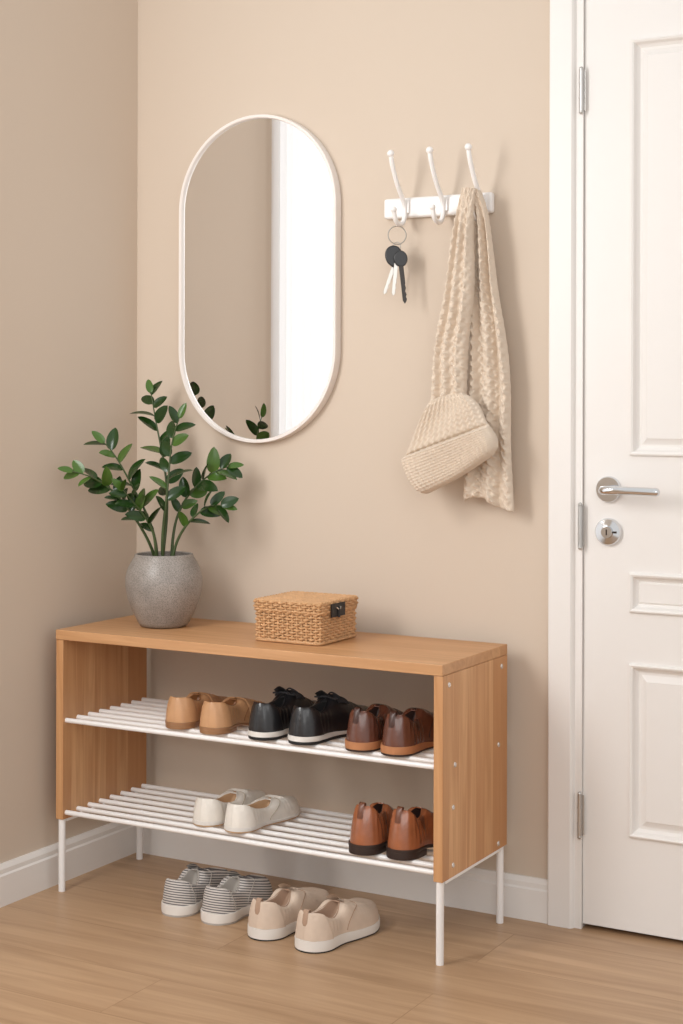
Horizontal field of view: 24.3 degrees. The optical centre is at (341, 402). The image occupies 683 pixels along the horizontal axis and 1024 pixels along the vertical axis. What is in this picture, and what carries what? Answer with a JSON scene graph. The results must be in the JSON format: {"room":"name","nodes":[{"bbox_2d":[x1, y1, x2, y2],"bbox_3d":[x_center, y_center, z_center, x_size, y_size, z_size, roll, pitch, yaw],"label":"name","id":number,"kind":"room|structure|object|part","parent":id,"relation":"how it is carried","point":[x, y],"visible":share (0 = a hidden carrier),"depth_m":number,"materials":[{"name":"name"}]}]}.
{"room":"home entryway","nodes":[
{"label":"home entryway","id":0,"kind":"room"},
{"bbox_2d":[0,0,137,863],"bbox_3d":[-1.715,-0.206,1.856,0.110,2.600,4.750,0,0,29],"label":"wall","id":1,"kind":"structure","parent":0,"point":[69,68],"depth_m":3.63,"materials":[{"name":"beige paint"}]},
{"bbox_2d":[0,818,135,907],"bbox_3d":[-1.668,1.049,1.820,0.014,0.090,4.736,0,0,29],"label":"baseboard","id":2,"kind":"structure","parent":1,"relation":"attached to","point":[26,875],"depth_m":3.65,"materials":[{"name":"white paint"}]},
{"bbox_2d":[224,803,232,826],"bbox_3d":[-0.243,0.879,3.408,0.017,0.048,0.058,0,0,-8],"label":"heels","id":3,"kind":"structure","parent":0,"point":[228,815],"depth_m":3.39,"materials":[{"name":"beige leather"}]},
{"bbox_2d":[231,805,256,827],"bbox_3d":[-0.205,0.879,3.384,0.058,0.048,0.017,0,0,-17],"label":"heels","id":4,"kind":"structure","parent":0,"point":[243,816],"depth_m":3.38,"materials":[{"name":"beige leather"}]},
{"bbox_2d":[248,898,256,927],"bbox_3d":[-0.184,1.047,3.277,0.018,0.054,0.062,0,0,-11],"label":"heels","id":5,"kind":"structure","parent":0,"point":[252,916],"depth_m":3.26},
{"bbox_2d":[256,902,285,929],"bbox_3d":[-0.143,1.047,3.249,0.062,0.054,0.018,0,0,-10],"label":"heels","id":6,"kind":"structure","parent":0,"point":[270,916],"depth_m":3.25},
{"bbox_2d":[295,909,303,939],"bbox_3d":[-0.085,1.047,3.206,0.018,0.054,0.062,0,0,-10],"label":"heels","id":7,"kind":"structure","parent":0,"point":[299,932],"depth_m":3.19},
{"bbox_2d":[0,853,682,1023],"bbox_3d":[0.064,1.123,0.995,4.060,0.050,5.000,0,0,29],"label":"floor","id":8,"kind":"structure","parent":0,"point":[102,949],"depth_m":3.08,"materials":[{"name":"brown wood"}]},
{"bbox_2d":[161,863,228,917],"bbox_3d":[-0.321,1.052,3.495,0.101,0.090,0.225,0,0,26],"label":"shoe","id":9,"kind":"object","parent":8,"relation":"on","point":[183,896],"visible":0.85,"depth_m":3.41,"materials":[{"name":"fabric"}]},
{"bbox_3d":[-0.340,1.032,3.445,0.058,0.022,0.092,0,0,26],"label":"collar trim","id":10,"kind":"part","parent":9,"relation":"part of","materials":[{"name":"white fabric"}]},
{"bbox_2d":[201,871,272,925],"bbox_3d":[-0.220,1.053,3.436,0.101,0.090,0.225,0,0,27],"label":"shoe","id":11,"kind":"object","parent":8,"relation":"on","point":[227,903],"visible":0.96,"depth_m":3.37,"materials":[{"name":"fabric"}]},
{"bbox_3d":[-0.250,1.032,3.392,0.058,0.022,0.092,0,0,27],"label":"collar trim","id":12,"kind":"part","parent":11,"relation":"part of","materials":[{"name":"white fabric"}]},
{"bbox_2d":[56,615,506,965],"bbox_3d":[-0.145,0.804,3.467,0.964,0.588,0.316,0,0,29],"label":"bench","id":13,"kind":"object","parent":8,"relation":"on","point":[105,715],"visible":0.92,"depth_m":3.38,"materials":[{"name":"brown wood"}]},
{"bbox_3d":[-0.628,1.015,3.571,0.015,0.163,0.015,0,0,-4],"label":"leg","id":14,"kind":"part","parent":13,"relation":"part of","materials":[{"name":"white metal"}]},
{"bbox_3d":[-0.555,0.732,3.699,0.020,0.402,0.314,0,0,29],"label":"panel","id":15,"kind":"part","parent":13,"relation":"part of","materials":[{"name":"brown wood"}]},
{"bbox_3d":[-0.486,1.015,3.824,0.015,0.163,0.015,0,0,-27],"label":"leg","id":16,"kind":"part","parent":13,"relation":"part of","materials":[{"name":"white metal"}]},
{"bbox_2d":[57,379,243,628],"bbox_3d":[-0.428,0.226,3.603,0.338,0.564,0.284,0,0,29],"label":"potted plant","id":17,"kind":"object","parent":13,"relation":"on","point":[164,588],"visible":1,"depth_m":3.60,"materials":[{"name":"green plant"}]},
{"bbox_3d":[-0.405,0.426,3.628,0.176,0.165,0.176,0,0,29],"label":"pot","id":18,"kind":"part","parent":17,"relation":"part of","materials":[{"name":"grey ceramic"}]},
{"bbox_2d":[165,692,226,728],"bbox_3d":[-0.321,0.673,3.557,0.093,0.067,0.245,0,0,23],"label":"shoe","id":19,"kind":"object","parent":13,"relation":"on","point":[181,712],"visible":0.78,"depth_m":3.45,"materials":[{"name":"beige leather"}]},
{"bbox_2d":[192,788,265,826],"bbox_3d":[-0.250,0.885,3.534,0.091,0.058,0.240,0,0,31],"label":"shoe","id":20,"kind":"object","parent":13,"relation":"on","point":[207,812],"visible":0.74,"depth_m":3.44,"materials":[{"name":"beige leather"}]},
{"bbox_3d":[-0.268,0.868,3.492,0.055,0.024,0.123,0,0,31],"label":"collar trim","id":21,"kind":"part","parent":20,"relation":"part of","materials":[{"name":"beige leather"}]},
{"bbox_2d":[199,697,263,734],"bbox_3d":[-0.227,0.673,3.496,0.094,0.067,0.245,0,0,25],"label":"shoe","id":22,"kind":"object","parent":13,"relation":"on","point":[224,717],"visible":0.86,"depth_m":3.40,"materials":[{"name":"beige leather"}]},
{"bbox_2d":[65,783,432,874],"bbox_3d":[-0.146,0.924,3.466,0.928,0.018,0.297,0,0,29],"label":"shelf","id":23,"kind":"object","parent":13,"relation":"attached to","point":[104,798],"depth_m":3.49,"materials":[{"name":"white metal"}]},
{"bbox_2d":[65,697,433,769],"bbox_3d":[-0.146,0.717,3.466,0.928,0.018,0.297,0,0,29],"label":"shelf","id":24,"kind":"object","parent":13,"relation":"attached to","point":[138,714],"depth_m":3.47,"materials":[{"name":"white metal"}]},
{"bbox_2d":[224,795,299,833],"bbox_3d":[-0.166,0.885,3.476,0.091,0.058,0.240,0,0,32],"label":"shoe","id":25,"kind":"object","parent":13,"relation":"on","point":[267,810],"visible":1,"depth_m":3.43,"materials":[{"name":"beige leather"}]},
{"bbox_3d":[-0.196,0.868,3.441,0.055,0.024,0.123,0,0,32],"label":"collar trim","id":26,"kind":"part","parent":25,"relation":"part of","materials":[{"name":"beige leather"}]},
{"bbox_2d":[248,686,316,740],"bbox_3d":[-0.114,0.658,3.449,0.099,0.098,0.271,0,0,32],"label":"shoe","id":27,"kind":"object","parent":13,"relation":"on","point":[269,721],"visible":0.77,"depth_m":3.34,"materials":[{"name":"black leather"}]},
{"bbox_3d":[-0.148,0.640,3.383,0.051,0.017,0.088,0,0,32],"label":"collar trim","id":28,"kind":"part","parent":27,"relation":"part of","materials":[{"name":"black leather"}]},
{"bbox_2d":[253,591,357,645],"bbox_3d":[-0.074,0.464,3.435,0.181,0.090,0.174,0,0,29],"label":"wicker basket","id":29,"kind":"object","parent":13,"relation":"on","point":[292,617],"visible":1,"depth_m":3.38,"materials":[{"name":"wicker"}]},
{"bbox_2d":[288,690,367,744],"bbox_3d":[-0.013,0.658,3.395,0.099,0.098,0.270,0,0,35],"label":"shoe","id":30,"kind":"object","parent":13,"relation":"on","point":[326,720],"visible":0.83,"depth_m":3.32,"materials":[{"name":"black leather"}]},
{"bbox_3d":[-0.061,0.640,3.338,0.051,0.017,0.088,0,0,35],"label":"collar trim","id":31,"kind":"part","parent":30,"relation":"part of","materials":[{"name":"black leather"}]},
{"bbox_2d":[348,802,393,855],"bbox_3d":[0.094,0.864,3.325,0.084,0.102,0.255,0,0,31],"label":"shoe","id":32,"kind":"object","parent":13,"relation":"on","point":[370,825],"visible":0.62,"depth_m":3.22,"materials":[{"name":"leather"}]},
{"bbox_3d":[0.063,0.831,3.265,0.049,0.025,0.078,0,0,31],"label":"collar trim","id":33,"kind":"part","parent":32,"relation":"part of","materials":[{"name":"leather"}]},
{"bbox_2d":[345,703,403,751],"bbox_3d":[0.086,0.664,3.334,0.085,0.087,0.254,0,0,31],"label":"shoe","id":34,"kind":"object","parent":13,"relation":"on","point":[365,728],"visible":0.6,"depth_m":3.23,"materials":[{"name":"brown leather"}]},
{"bbox_3d":[0.054,0.637,3.272,0.050,0.021,0.082,0,0,31],"label":"collar trim","id":35,"kind":"part","parent":34,"relation":"part of","materials":[{"name":"brown leather"}]},
{"bbox_2d":[381,707,433,756],"bbox_3d":[0.168,0.664,3.288,0.084,0.087,0.254,0,0,32],"label":"shoe","id":36,"kind":"object","parent":13,"relation":"on","point":[409,733],"visible":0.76,"depth_m":3.20,"materials":[{"name":"brown leather"}]},
{"bbox_3d":[0.127,0.637,3.232,0.050,0.021,0.082,0,0,32],"label":"collar trim","id":37,"kind":"part","parent":36,"relation":"part of","materials":[{"name":"brown leather"}]},
{"bbox_2d":[386,806,433,860],"bbox_3d":[0.180,0.864,3.285,0.084,0.102,0.255,0,0,33],"label":"shoe","id":38,"kind":"object","parent":13,"relation":"on","point":[411,831],"visible":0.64,"depth_m":3.19,"materials":[{"name":"leather"}]},
{"bbox_3d":[0.139,0.831,3.231,0.049,0.025,0.078,0,0,33],"label":"collar trim","id":39,"kind":"part","parent":38,"relation":"part of","materials":[{"name":"leather"}]},
{"bbox_3d":[0.193,1.017,3.108,0.015,0.163,0.015,0,0,41],"label":"leg","id":40,"kind":"part","parent":13,"relation":"part of","materials":[{"name":"white metal"}]},
{"bbox_3d":[0.266,0.734,3.237,0.020,0.402,0.314,0,0,29],"label":"panel","id":41,"kind":"part","parent":13,"relation":"part of","materials":[{"name":"brown wood"}]},
{"bbox_3d":[0.335,1.017,3.361,0.015,0.163,0.015,0,0,18],"label":"leg","id":42,"kind":"part","parent":13,"relation":"part of","materials":[{"name":"white metal"}]},
{"bbox_2d":[247,883,329,940],"bbox_3d":[-0.112,1.052,3.349,0.100,0.091,0.242,0,0,34],"label":"shoe","id":43,"kind":"object","parent":8,"relation":"on","point":[274,918],"visible":0.88,"depth_m":3.27,"materials":[{"name":"beige leather"},{"name":"white rubber"},{"name":"black rubber"}]},
{"bbox_3d":[-0.140,1.032,3.298,0.059,0.022,0.099,0,0,34],"label":"collar trim","id":44,"kind":"part","parent":43,"relation":"part of","materials":[{"name":"beige fabric"}]},
{"bbox_2d":[295,894,379,953],"bbox_3d":[-0.002,1.053,3.269,0.100,0.091,0.242,0,0,35],"label":"shoe","id":45,"kind":"object","parent":8,"relation":"on","point":[337,922],"visible":1,"depth_m":3.22,"materials":[{"name":"beige leather"},{"name":"white rubber"},{"name":"black rubber"}]},
{"bbox_3d":[-0.040,1.032,3.226,0.059,0.022,0.099,0,0,35],"label":"collar trim","id":46,"kind":"part","parent":45,"relation":"part of","materials":[{"name":"beige fabric"}]},
{"bbox_2d":[137,0,549,878],"bbox_3d":[1.199,-0.199,3.004,4.061,2.600,0.110,0,0,29],"label":"wall","id":47,"kind":"structure","parent":0,"point":[331,505],"depth_m":3.58,"materials":[{"name":"beige paint"}]},
{"bbox_2d":[179,114,340,442],"bbox_3d":[-0.196,-0.289,3.712,0.434,0.766,0.024,0,0,29],"label":"wall mirror","id":48,"kind":"object","parent":47,"relation":"attached to","point":[260,202],"visible":1,"depth_m":3.71,"materials":[{"name":"white mirror"}]},
{"bbox_2d":[134,814,547,923],"bbox_3d":[-0.034,1.053,3.626,1.086,0.090,0.014,0,0,29],"label":"baseboard","id":49,"kind":"structure","parent":47,"relation":"attached to","point":[525,897],"depth_m":3.58,"materials":[{"name":"white paint"}]},
{"bbox_2d":[384,143,493,226],"bbox_3d":[0.193,-0.468,3.450,0.264,0.163,0.100,0,0,29],"label":"coat rack","id":50,"kind":"object","parent":47,"relation":"attached to","point":[441,205],"visible":0.94,"depth_m":3.46,"materials":[{"name":"white metal"}]},
{"bbox_2d":[383,226,407,302],"bbox_3d":[0.118,-0.303,3.482,0.054,0.172,0.023,0,0,6],"label":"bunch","id":51,"kind":"object","parent":50,"relation":"hanging from","point":[395,257],"visible":1,"depth_m":3.48,"materials":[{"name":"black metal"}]},
{"bbox_3d":[0.212,-0.432,3.486,0.264,0.045,0.018,0,0,29],"label":"rail","id":52,"kind":"part","parent":50,"relation":"part of","materials":[{"name":"white metal"}]},
{"bbox_2d":[401,187,513,511],"bbox_3d":[0.248,-0.115,3.395,0.244,0.687,0.118,0,0,29],"label":"scarf","id":53,"kind":"object","parent":50,"relation":"hanging from","point":[457,434],"visible":1,"depth_m":3.37,"materials":[{"name":"beige fabric"}]},
{"bbox_2d":[547,0,584,928],"bbox_3d":[0.472,0.068,3.338,0.072,2.063,0.020,0,0,29],"label":"trim","id":54,"kind":"structure","parent":47,"relation":"attached to","point":[567,17],"depth_m":3.33,"materials":[{"name":"white paint"}]},
{"bbox_2d":[577,0,682,940],"bbox_3d":[0.861,0.066,3.116,0.840,2.048,0.109,0,0,29],"label":"door","id":55,"kind":"structure","parent":47,"relation":"in","point":[630,806],"depth_m":3.27,"materials":[{"name":"white paint"}]},
{"bbox_3d":[0.583,0.179,3.247,0.153,0.055,0.064,0,0,29],"label":"handle","id":56,"kind":"part","parent":55,"relation":"part of","materials":[{"name":"silver metal"}]}
]}

